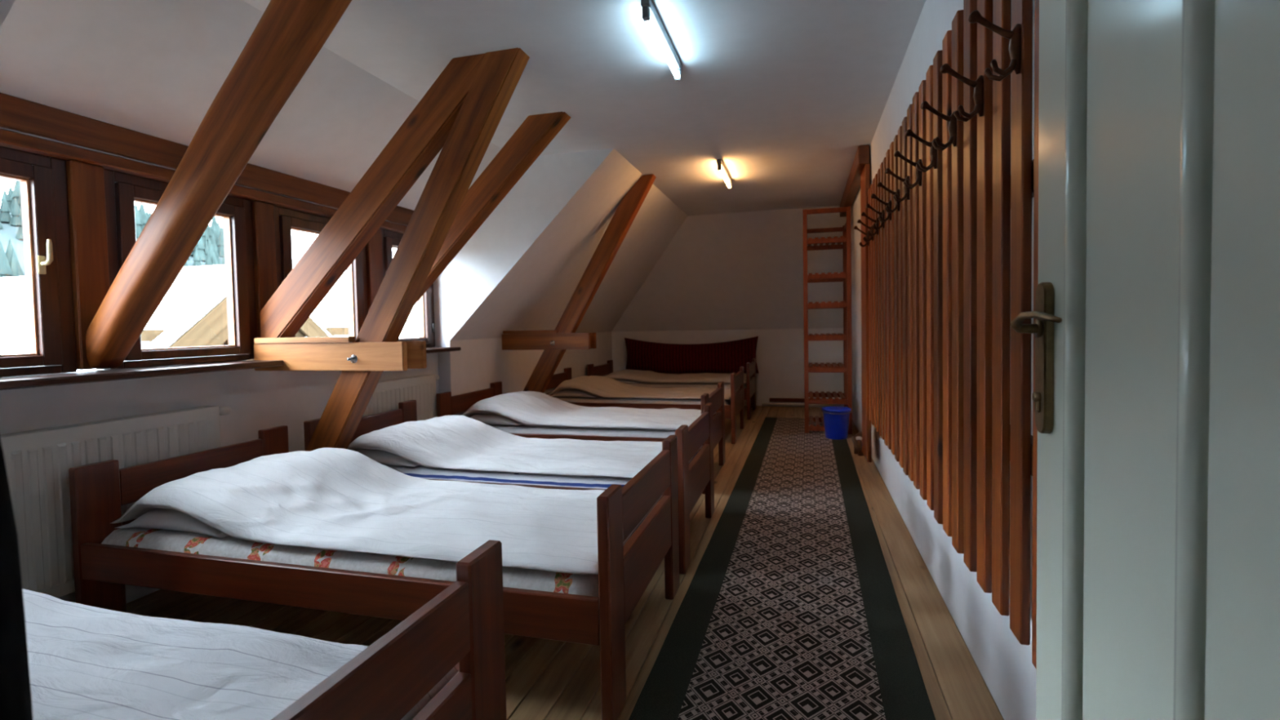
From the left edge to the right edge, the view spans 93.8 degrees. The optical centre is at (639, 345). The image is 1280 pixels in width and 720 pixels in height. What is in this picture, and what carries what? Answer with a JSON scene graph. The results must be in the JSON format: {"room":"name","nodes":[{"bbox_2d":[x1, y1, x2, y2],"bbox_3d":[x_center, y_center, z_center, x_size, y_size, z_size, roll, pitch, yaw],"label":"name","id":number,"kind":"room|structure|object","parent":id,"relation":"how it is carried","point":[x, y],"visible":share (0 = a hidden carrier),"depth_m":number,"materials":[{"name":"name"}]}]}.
{"room":"attic dormitory","nodes":[
{"label":"attic dormitory","id":0,"kind":"room"},
{"bbox_2d":[0,0,15,27],"bbox_3d":[-1.794,-0.078,1.482,1.640,2.420,0.090,-1,2,15],"label":"wall","id":1,"kind":"structure","parent":0,"point":[6,6],"depth_m":1.41,"materials":[{"name":"white paint"}]},
{"bbox_2d":[0,0,501,210],"bbox_3d":[-1.784,-1.169,3.117,0.940,0.596,3.194,-1,2,15],"label":"ceiling","id":2,"kind":"structure","parent":0,"point":[154,68],"depth_m":2.42,"materials":[{"name":"white paint"}]},
{"bbox_2d":[0,331,612,603],"bbox_3d":[-1.614,0.502,4.764,0.250,1.080,8.500,-1,2,15],"label":"wall","id":3,"kind":"structure","parent":0,"point":[258,400],"depth_m":3.11,"materials":[{"name":"white paint"}]},
{"bbox_2d":[0,146,76,377],"bbox_3d":[-2.377,-0.301,2.051,0.161,0.844,0.719,-1,2,15],"label":"window","id":4,"kind":"structure","parent":3,"relation":"in","point":[42,179],"depth_m":2.30,"materials":[{"name":"brown wood"}]},
{"bbox_2d":[66,160,112,369],"bbox_3d":[-2.294,-0.323,2.462,0.125,0.838,0.120,-1,2,15],"label":"wooden post","id":5,"kind":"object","parent":3,"relation":"attached to","point":[86,187],"depth_m":2.42,"materials":[{"name":"brown wood"}]},
{"bbox_2d":[0,405,231,598],"bbox_3d":[-2.155,0.701,2.511,0.106,0.796,0.946,-1,2,15],"label":"radiator","id":6,"kind":"object","parent":3,"relation":"attached to","point":[37,462],"visible":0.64,"depth_m":2.26,"materials":[{"name":"metal"}]},
{"bbox_2d":[0,405,213,436],"bbox_3d":[-2.165,0.313,2.457,0.053,0.012,0.863,-1,2,15],"label":"grille","id":7,"kind":"object","parent":6,"relation":"attached to","point":[105,424],"depth_m":2.44,"materials":[{"name":"metal"}]},
{"bbox_2d":[0,360,284,390],"bbox_3d":[-2.189,0.121,2.414,0.325,0.030,1.484,-1,2,15],"label":"window sill","id":8,"kind":"structure","parent":3,"relation":"on","point":[95,375],"depth_m":2.41,"materials":[{"name":"brown wood"}]},
{"bbox_2d":[96,168,257,369],"bbox_3d":[-2.185,-0.334,2.863,0.105,0.844,0.710,-1,2,15],"label":"window","id":9,"kind":"structure","parent":3,"relation":"in","point":[122,190],"depth_m":2.95,"materials":[{"name":"brown wood"}]},
{"bbox_2d":[251,200,277,337],"bbox_3d":[-2.076,-0.355,3.263,0.125,0.838,0.120,-1,2,15],"label":"trim","id":10,"kind":"structure","parent":3,"relation":"attached to","point":[263,213],"depth_m":3.22,"materials":[{"name":"brown wood"}]},
{"bbox_2d":[274,205,368,340],"bbox_3d":[-1.964,-0.367,3.675,0.105,0.844,0.735,-1,2,15],"label":"window","id":11,"kind":"structure","parent":3,"relation":"in","point":[286,220],"depth_m":3.58,"materials":[{"name":"brown wood"}]},
{"bbox_2d":[365,227,382,311],"bbox_3d":[-1.850,-0.389,4.094,0.125,0.838,0.135,-1,2,15],"label":"trim","id":12,"kind":"structure","parent":3,"relation":"attached to","point":[374,259],"depth_m":4.05,"materials":[{"name":"brown wood"}]},
{"bbox_2d":[362,374,439,421],"bbox_3d":[-1.703,0.633,4.172,0.106,0.796,1.001,-1,2,15],"label":"radiator","id":13,"kind":"object","parent":3,"relation":"attached to","point":[386,397],"visible":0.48,"depth_m":4.23,"materials":[{"name":"metal"}]},
{"bbox_2d":[378,374,429,382],"bbox_3d":[-1.713,0.245,4.118,0.053,0.012,0.918,-1,2,15],"label":"grille","id":14,"kind":"object","parent":13,"relation":"attached to","point":[421,378],"depth_m":4.30,"materials":[{"name":"metal"}]},
{"bbox_2d":[381,229,435,347],"bbox_3d":[-1.747,-0.399,4.455,0.113,0.844,0.615,-1,2,15],"label":"window","id":15,"kind":"structure","parent":3,"relation":"in","point":[390,240],"depth_m":4.63,"materials":[{"name":"brown wood"}]},
{"bbox_2d":[426,346,461,353],"bbox_3d":[-1.749,0.056,4.030,0.325,0.030,1.448,-1,2,15],"label":"window sill","id":16,"kind":"structure","parent":3,"relation":"on","point":[430,349],"depth_m":4.50,"materials":[{"name":"brown wood"}]},
{"bbox_2d":[433,148,617,415],"bbox_3d":[-0.943,-0.206,4.610,1.640,2.420,0.090,-1,2,15],"label":"wall","id":17,"kind":"structure","parent":0,"point":[549,187],"depth_m":4.57,"materials":[{"name":"white paint"}]},
{"bbox_2d":[0,128,407,233],"bbox_3d":[-2.081,-0.798,3.213,0.150,0.050,3.154,-1,2,15],"label":"trim","id":18,"kind":"structure","parent":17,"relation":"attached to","point":[8,139],"depth_m":2.55,"materials":[{"name":"brown wood"}]},
{"bbox_2d":[0,92,413,226],"bbox_3d":[-2.086,-0.893,3.211,0.142,0.124,3.154,-1,2,15],"label":"wooden beam","id":19,"kind":"structure","parent":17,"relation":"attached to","point":[17,114],"depth_m":2.56,"materials":[{"name":"brown wood"}]},
{"bbox_2d":[125,405,1004,719],"bbox_3d":[-0.172,1.099,3.514,3.700,0.140,10.400,-1,2,15],"label":"floor","id":20,"kind":"structure","parent":0,"point":[546,679],"depth_m":2.31,"materials":[{"name":"brown wood"}]},
{"bbox_2d":[68,425,679,719],"bbox_3d":[-0.980,0.749,2.424,2.120,0.667,0.955,-1,2,15],"label":"frame","id":21,"kind":"object","parent":20,"relation":"on","point":[98,491],"visible":0.6,"depth_m":2.03,"materials":[{"name":"brown wood"}]},
{"bbox_2d":[101,503,657,596],"bbox_3d":[-0.973,0.748,2.422,2.015,0.143,0.898,-1,2,15],"label":"mattress","id":22,"kind":"object","parent":21,"relation":"on","point":[228,546],"visible":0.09,"depth_m":2.00,"materials":[{"name":"white fabric"}]},
{"bbox_2d":[115,507,228,537],"bbox_3d":[-1.646,0.638,2.591,0.530,0.086,0.802,-1,2,15],"label":"pillow","id":23,"kind":"object","parent":22,"relation":"on","point":[155,518],"visible":0.21,"depth_m":2.21,"materials":[{"name":"fabric"}]},
{"bbox_2d":[111,447,662,574],"bbox_3d":[-0.952,0.576,2.390,1.945,0.193,0.834,-1,2,15],"label":"quilt","id":24,"kind":"object","parent":22,"relation":"on","point":[326,498],"visible":0.89,"depth_m":2.23,"materials":[{"name":"white fabric"}]},
{"bbox_2d":[271,539,506,719],"bbox_3d":[-1.385,0.801,1.166,1.980,0.667,0.955,-1,2,15],"label":"frame","id":25,"kind":"object","parent":20,"relation":"on","point":[463,624],"visible":0.46,"depth_m":1.12,"materials":[{"name":"brown wood"}]},
{"bbox_2d":[411,671,458,719],"bbox_3d":[-1.377,0.800,1.165,1.875,0.144,0.898,-1,2,15],"label":"mattress","id":26,"kind":"object","parent":25,"relation":"on","point":[458,671],"visible":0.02,"depth_m":1.25,"materials":[{"name":"grey fabric"}]},
{"bbox_2d":[22,588,458,719],"bbox_3d":[-1.356,0.689,1.134,1.808,0.074,0.840,-1,2,15],"label":"quilt","id":27,"kind":"object","parent":26,"relation":"on","point":[86,662],"visible":0.75,"depth_m":1.27,"materials":[{"name":"white fabric"}]},
{"bbox_2d":[305,47,529,451],"bbox_3d":[-1.258,-0.154,3.024,1.566,2.438,0.114,-1,2,15],"label":"diagonal strut","id":28,"kind":"object","parent":20,"relation":"on","point":[499,73],"visible":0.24,"depth_m":2.91,"materials":[{"name":"brown wood"}]},
{"bbox_2d":[253,336,426,371],"bbox_3d":[-1.571,0.039,3.096,0.915,0.172,0.229,-1,2,15],"label":"wooden beam","id":29,"kind":"structure","parent":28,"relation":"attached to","point":[334,353],"depth_m":3.03,"materials":[{"name":"brown wood"}]},
{"bbox_2d":[303,400,714,573],"bbox_3d":[-0.694,0.707,3.458,2.110,0.667,0.945,-1,2,15],"label":"frame","id":30,"kind":"object","parent":20,"relation":"on","point":[697,476],"visible":0.31,"depth_m":3.15,"materials":[{"name":"brown wood"}]},
{"bbox_2d":[383,450,698,488],"bbox_3d":[-0.686,0.706,3.456,2.005,0.143,0.888,-1,2,15],"label":"mattress","id":31,"kind":"object","parent":30,"relation":"on","point":[419,471],"visible":0.09,"depth_m":3.02,"materials":[{"name":"fabric"}]},
{"bbox_2d":[357,448,419,466],"bbox_3d":[-1.354,0.599,3.624,0.530,0.081,0.791,-1,2,15],"label":"pillow","id":32,"kind":"object","parent":31,"relation":"on","point":[383,457],"visible":0.16,"depth_m":3.23,"materials":[{"name":"fabric"}]},
{"bbox_2d":[347,414,702,478],"bbox_3d":[-0.665,0.541,3.425,1.937,0.179,0.828,-1,2,15],"label":"quilt","id":33,"kind":"object","parent":31,"relation":"on","point":[450,442],"visible":0.88,"depth_m":3.30,"materials":[{"name":"white fabric"}]},
{"bbox_2d":[435,381,724,493],"bbox_3d":[-0.421,0.656,4.733,2.057,0.667,0.962,-1,2,15],"label":"frame","id":34,"kind":"object","parent":20,"relation":"on","point":[447,404],"visible":0.28,"depth_m":4.60,"materials":[{"name":"brown wood"}]},
{"bbox_2d":[487,416,713,437],"bbox_3d":[-0.413,0.655,4.731,1.952,0.144,0.905,-1,2,15],"label":"mattress","id":35,"kind":"object","parent":34,"relation":"on","point":[522,428],"visible":0.26,"depth_m":4.30,"materials":[{"name":"grey fabric"}]},
{"bbox_2d":[469,413,522,425],"bbox_3d":[-1.056,0.546,4.890,0.530,0.083,0.807,-1,2,15],"label":"pillow","id":36,"kind":"object","parent":35,"relation":"on","point":[487,419],"visible":0.3,"depth_m":4.50,"materials":[{"name":"fabric"}]},
{"bbox_2d":[462,391,716,430],"bbox_3d":[-0.393,0.480,4.698,1.882,0.200,0.842,-1,2,15],"label":"quilt","id":37,"kind":"object","parent":35,"relation":"on","point":[530,408],"visible":0.91,"depth_m":4.52,"materials":[{"name":"white fabric"}]},
{"bbox_2d":[523,173,656,393],"bbox_3d":[-0.564,-0.239,5.340,1.480,2.416,0.110,-1,2,15],"label":"diagonal strut","id":38,"kind":"object","parent":20,"relation":"on","point":[630,204],"visible":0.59,"depth_m":5.23,"materials":[{"name":"brown wood"}]},
{"bbox_2d":[501,329,596,350],"bbox_3d":[-0.831,-0.053,5.398,0.845,0.175,0.229,-1,2,15],"label":"tie","id":39,"kind":"object","parent":38,"relation":"attached to","point":[538,340],"visible":1,"depth_m":5.33,"materials":[{"name":"brown wood"}]},
{"bbox_2d":[545,366,744,444],"bbox_3d":[0.026,0.589,6.372,2.057,0.667,0.955,-1,2,15],"label":"frame","id":40,"kind":"object","parent":20,"relation":"on","point":[736,406],"visible":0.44,"depth_m":5.92,"materials":[{"name":"brown wood"}]},
{"bbox_2d":[554,395,730,404],"bbox_3d":[0.033,0.589,6.372,1.952,0.143,0.898,-1,2,15],"label":"mattress","id":41,"kind":"object","parent":40,"relation":"on","point":[597,399],"visible":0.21,"depth_m":5.98,"materials":[{"name":"grey fabric"}]},
{"bbox_2d":[551,389,597,397],"bbox_3d":[-0.610,0.480,6.530,0.530,0.082,0.802,-1,2,15],"label":"pillow","id":42,"kind":"object","parent":41,"relation":"on","point":[564,393],"visible":0.44,"depth_m":6.16,"materials":[{"name":"fabric"}]},
{"bbox_2d":[547,375,738,399],"bbox_3d":[0.053,0.420,6.338,1.884,0.187,0.838,-1,2,15],"label":"quilt","id":43,"kind":"object","parent":41,"relation":"on","point":[600,386],"visible":0.91,"depth_m":6.19,"materials":[{"name":"beige fabric"}]},
{"bbox_2d":[586,358,755,419],"bbox_3d":[0.438,0.532,7.772,2.028,0.667,0.955,-1,2,15],"label":"frame","id":44,"kind":"object","parent":20,"relation":"on","point":[605,369],"visible":0.3,"depth_m":7.58,"materials":[{"name":"brown wood"}]},
{"bbox_2d":[624,382,746,388],"bbox_3d":[0.445,0.531,7.770,1.923,0.143,0.898,-1,2,15],"label":"mattress","id":45,"kind":"object","parent":44,"relation":"on","point":[639,384],"visible":0.13,"depth_m":7.33,"materials":[{"name":"grey fabric"}]},
{"bbox_2d":[616,379,639,383],"bbox_3d":[-0.183,0.443,7.926,0.530,0.041,0.801,-1,2,15],"label":"pillow","id":46,"kind":"object","parent":45,"relation":"on","point":[620,380],"visible":0.15,"depth_m":7.53,"materials":[{"name":"fabric"}]},
{"bbox_2d":[604,368,746,383],"bbox_3d":[0.467,0.388,7.740,1.855,0.136,0.839,-1,2,15],"label":"quilt","id":47,"kind":"object","parent":45,"relation":"on","point":[642,376],"visible":0.84,"depth_m":7.49,"materials":[{"name":"beige fabric"}]},
{"bbox_2d":[624,336,758,407],"bbox_3d":[0.688,0.362,8.274,1.870,0.961,0.092,-1,2,15],"label":"headboard","id":48,"kind":"object","parent":20,"relation":"on","point":[727,357],"visible":0.83,"depth_m":8.22,"materials":[{"name":"red wood"}]},
{"bbox_2d":[624,336,758,373],"bbox_3d":[0.684,0.132,8.266,1.870,0.500,0.092,-1,2,15],"label":"cushion","id":49,"kind":"object","parent":48,"relation":"on","point":[727,357],"depth_m":8.23,"materials":[{"name":"red fabric"}]},
{"bbox_2d":[628,417,935,719],"bbox_3d":[0.988,0.993,3.780,0.850,0.008,6.830,-1,2,16],"label":"runner rug","id":50,"kind":"object","parent":20,"relation":"on","point":[790,609],"visible":0.94,"depth_m":2.34,"materials":[{"name":"multicoloured carpet"}]},
{"bbox_2d":[802,206,852,434],"bbox_3d":[1.962,-0.254,6.301,0.460,2.267,0.600,-1,2,15],"label":"ladder","id":51,"kind":"object","parent":50,"relation":"on","point":[846,368],"visible":0.93,"depth_m":6.05,"materials":[{"name":"brown wood"}]},
{"bbox_2d":[821,406,851,439],"bbox_3d":[1.915,0.754,5.835,0.283,0.288,0.279,-1,2,15],"label":"bucket","id":52,"kind":"object","parent":50,"relation":"on","point":[836,419],"visible":1,"depth_m":5.74,"materials":[{"name":"blue plastic"}]},
{"bbox_2d":[851,431,863,456],"bbox_3d":[1.936,0.856,5.272,0.119,0.140,0.466,-1,2,15],"label":"valve","id":53,"kind":"object","parent":20,"relation":"on","point":[856,439],"visible":0.91,"depth_m":5.15,"materials":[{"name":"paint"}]},
{"bbox_2d":[456,151,688,340],"bbox_3d":[-0.338,-0.862,6.565,1.490,1.470,4.050,-1,2,15],"label":"ceiling","id":54,"kind":"structure","parent":0,"point":[536,295],"depth_m":5.45,"materials":[{"name":"white paint"}]},
{"bbox_2d":[242,0,925,215],"bbox_3d":[-0.057,-1.433,2.618,2.660,0.140,8.930,-1,2,15],"label":"ceiling","id":55,"kind":"structure","parent":0,"point":[786,94],"depth_m":3.03,"materials":[{"name":"white paint"}]},
{"bbox_2d":[84,0,351,368],"bbox_3d":[-1.597,-0.622,2.282,1.307,1.419,0.146,-1,2,15],"label":"rafter","id":56,"kind":"object","parent":55,"relation":"attached to","point":[288,35],"visible":1,"depth_m":2.24,"materials":[{"name":"brown wood"}]},
{"bbox_2d":[259,53,485,337],"bbox_3d":[-1.309,-0.694,3.017,1.480,1.356,0.106,-1,2,15],"label":"rafter","id":57,"kind":"object","parent":55,"relation":"attached to","point":[425,131],"visible":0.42,"depth_m":2.98,"materials":[{"name":"brown wood"}]},
{"bbox_2d":[414,111,570,304],"bbox_3d":[-1.107,-0.740,3.813,1.451,1.329,0.120,-1,2,15],"label":"rafter","id":58,"kind":"object","parent":55,"relation":"attached to","point":[535,134],"visible":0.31,"depth_m":3.69,"materials":[{"name":"brown wood"}]},
{"bbox_2d":[640,0,681,81],"bbox_3d":[0.104,-1.323,2.625,0.036,0.084,0.640,-1,2,15],"label":"lamp","id":59,"kind":"object","parent":55,"relation":"attached to","point":[650,15],"visible":1,"depth_m":2.54,"materials":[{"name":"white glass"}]},
{"bbox_2d":[716,159,731,189],"bbox_3d":[0.706,-1.419,4.978,0.036,0.084,0.700,-1,2,15],"label":"lamp","id":60,"kind":"object","parent":55,"relation":"attached to","point":[722,170],"visible":1,"depth_m":4.88,"materials":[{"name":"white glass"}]},
{"bbox_2d":[611,328,844,408],"bbox_3d":[1.188,0.321,8.360,3.510,1.080,0.120,-1,2,15],"label":"wall","id":61,"kind":"structure","parent":0,"point":[780,353],"depth_m":8.12,"materials":[{"name":"white paint"}]},
{"bbox_2d":[761,402,840,406],"bbox_3d":[2.153,0.790,8.024,1.020,0.032,0.032,-1,2,15],"label":"baseboard","id":62,"kind":"structure","parent":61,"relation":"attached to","point":[762,403],"depth_m":8.02,"materials":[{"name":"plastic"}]},
{"bbox_2d":[768,397,835,402],"bbox_3d":[2.220,0.735,8.025,0.950,0.053,0.018,-1,2,15],"label":"baseboard","id":63,"kind":"structure","parent":61,"relation":"attached to","point":[771,399],"depth_m":8.07,"materials":[{"name":"brown wood"}]},
{"bbox_2d":[612,205,846,331],"bbox_3d":[1.004,-0.928,7.691,3.290,1.470,1.370,-1,2,15],"label":"wall","id":64,"kind":"structure","parent":0,"point":[738,270],"depth_m":7.58,"materials":[{"name":"white paint"}]},
{"bbox_2d":[850,0,1035,719],"bbox_3d":[1.445,-0.193,2.970,0.260,2.420,10.300,-1,2,15],"label":"wall","id":65,"kind":"structure","parent":0,"point":[1006,666],"depth_m":2.35,"materials":[{"name":"white paint"}]},
{"bbox_2d":[840,144,871,462],"bbox_3d":[1.946,-0.341,5.480,0.080,2.318,2.285,-1,2,15],"label":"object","id":66,"kind":"object","parent":65,"relation":"attached to","point":[860,173],"visible":0.92,"depth_m":4.47,"materials":[{"name":"brown wood"}]},
{"bbox_2d":[853,0,1039,667],"bbox_3d":[1.205,-0.225,2.754,0.165,1.676,3.330,-1,2,15],"label":"coat rack","id":67,"kind":"object","parent":65,"relation":"attached to","point":[948,237],"visible":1,"depth_m":1.72,"materials":[{"name":"brown wood"}]},
{"bbox_2d":[1009,0,1279,719],"bbox_3d":[0.577,0.101,0.633,0.102,2.008,0.896,-1,2,15],"label":"door","id":68,"kind":"structure","parent":65,"relation":"in","point":[1155,328],"depth_m":0.71,"materials":[{"name":"paint"}]},
{"bbox_3d":[-1.050,-0.080,0.428,3.450,2.530,0.200,-1,2,15],"label":"wall","id":69,"kind":"structure","parent":0,"visible":0},
{"bbox_2d":[0,439,32,719],"bbox_3d":[-0.511,0.412,0.451,0.060,1.025,0.088,-1,2,15],"label":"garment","id":70,"kind":"object","parent":69,"relation":"hanging from","point":[15,700],"visible":1,"depth_m":0.47,"materials":[{"name":"fabric"}]},
{"label":"outside","id":71,"kind":"structure","parent":0,"visible":0},
{"bbox_3d":[-40.967,5.185,26.920,86.700,0.400,150.000,-1,2,15],"label":"ground","id":72,"kind":"structure","parent":71,"visible":0},
{"bbox_2d":[0,264,348,371],"bbox_3d":[-9.543,1.810,10.844,7.050,6.280,7.200,-1,2,15],"label":"house","id":73,"kind":"structure","parent":72,"relation":"on","point":[193,313],"depth_m":9.31,"materials":[{"name":"white paint"}]},
{"bbox_2d":[291,230,418,337],"bbox_3d":[-9.541,-0.580,37.267,4.000,9.180,33.100,-1,2,15],"label":"house","id":74,"kind":"structure","parent":72,"relation":"on","point":[332,311],"depth_m":23.52,"materials":[{"name":"white paint"}]},
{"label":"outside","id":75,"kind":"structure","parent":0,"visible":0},
{"bbox_2d":[0,212,222,275],"bbox_3d":[-52.682,-7.163,50.349,60.000,23.061,150.000,-1,2,15],"label":"hillside","id":76,"kind":"structure","parent":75,"point":[9,232],"depth_m":57.11,"materials":[{"name":"white snow"}]},
{"bbox_2d":[0,180,225,277],"bbox_3d":[-52.660,-9.177,50.265,57.783,27.895,131.023,-1,2,15],"label":"conifer forest","id":77,"kind":"object","parent":76,"relation":"on","point":[211,247],"visible":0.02,"depth_m":66.36,"materials":[{"name":"teal plant"}]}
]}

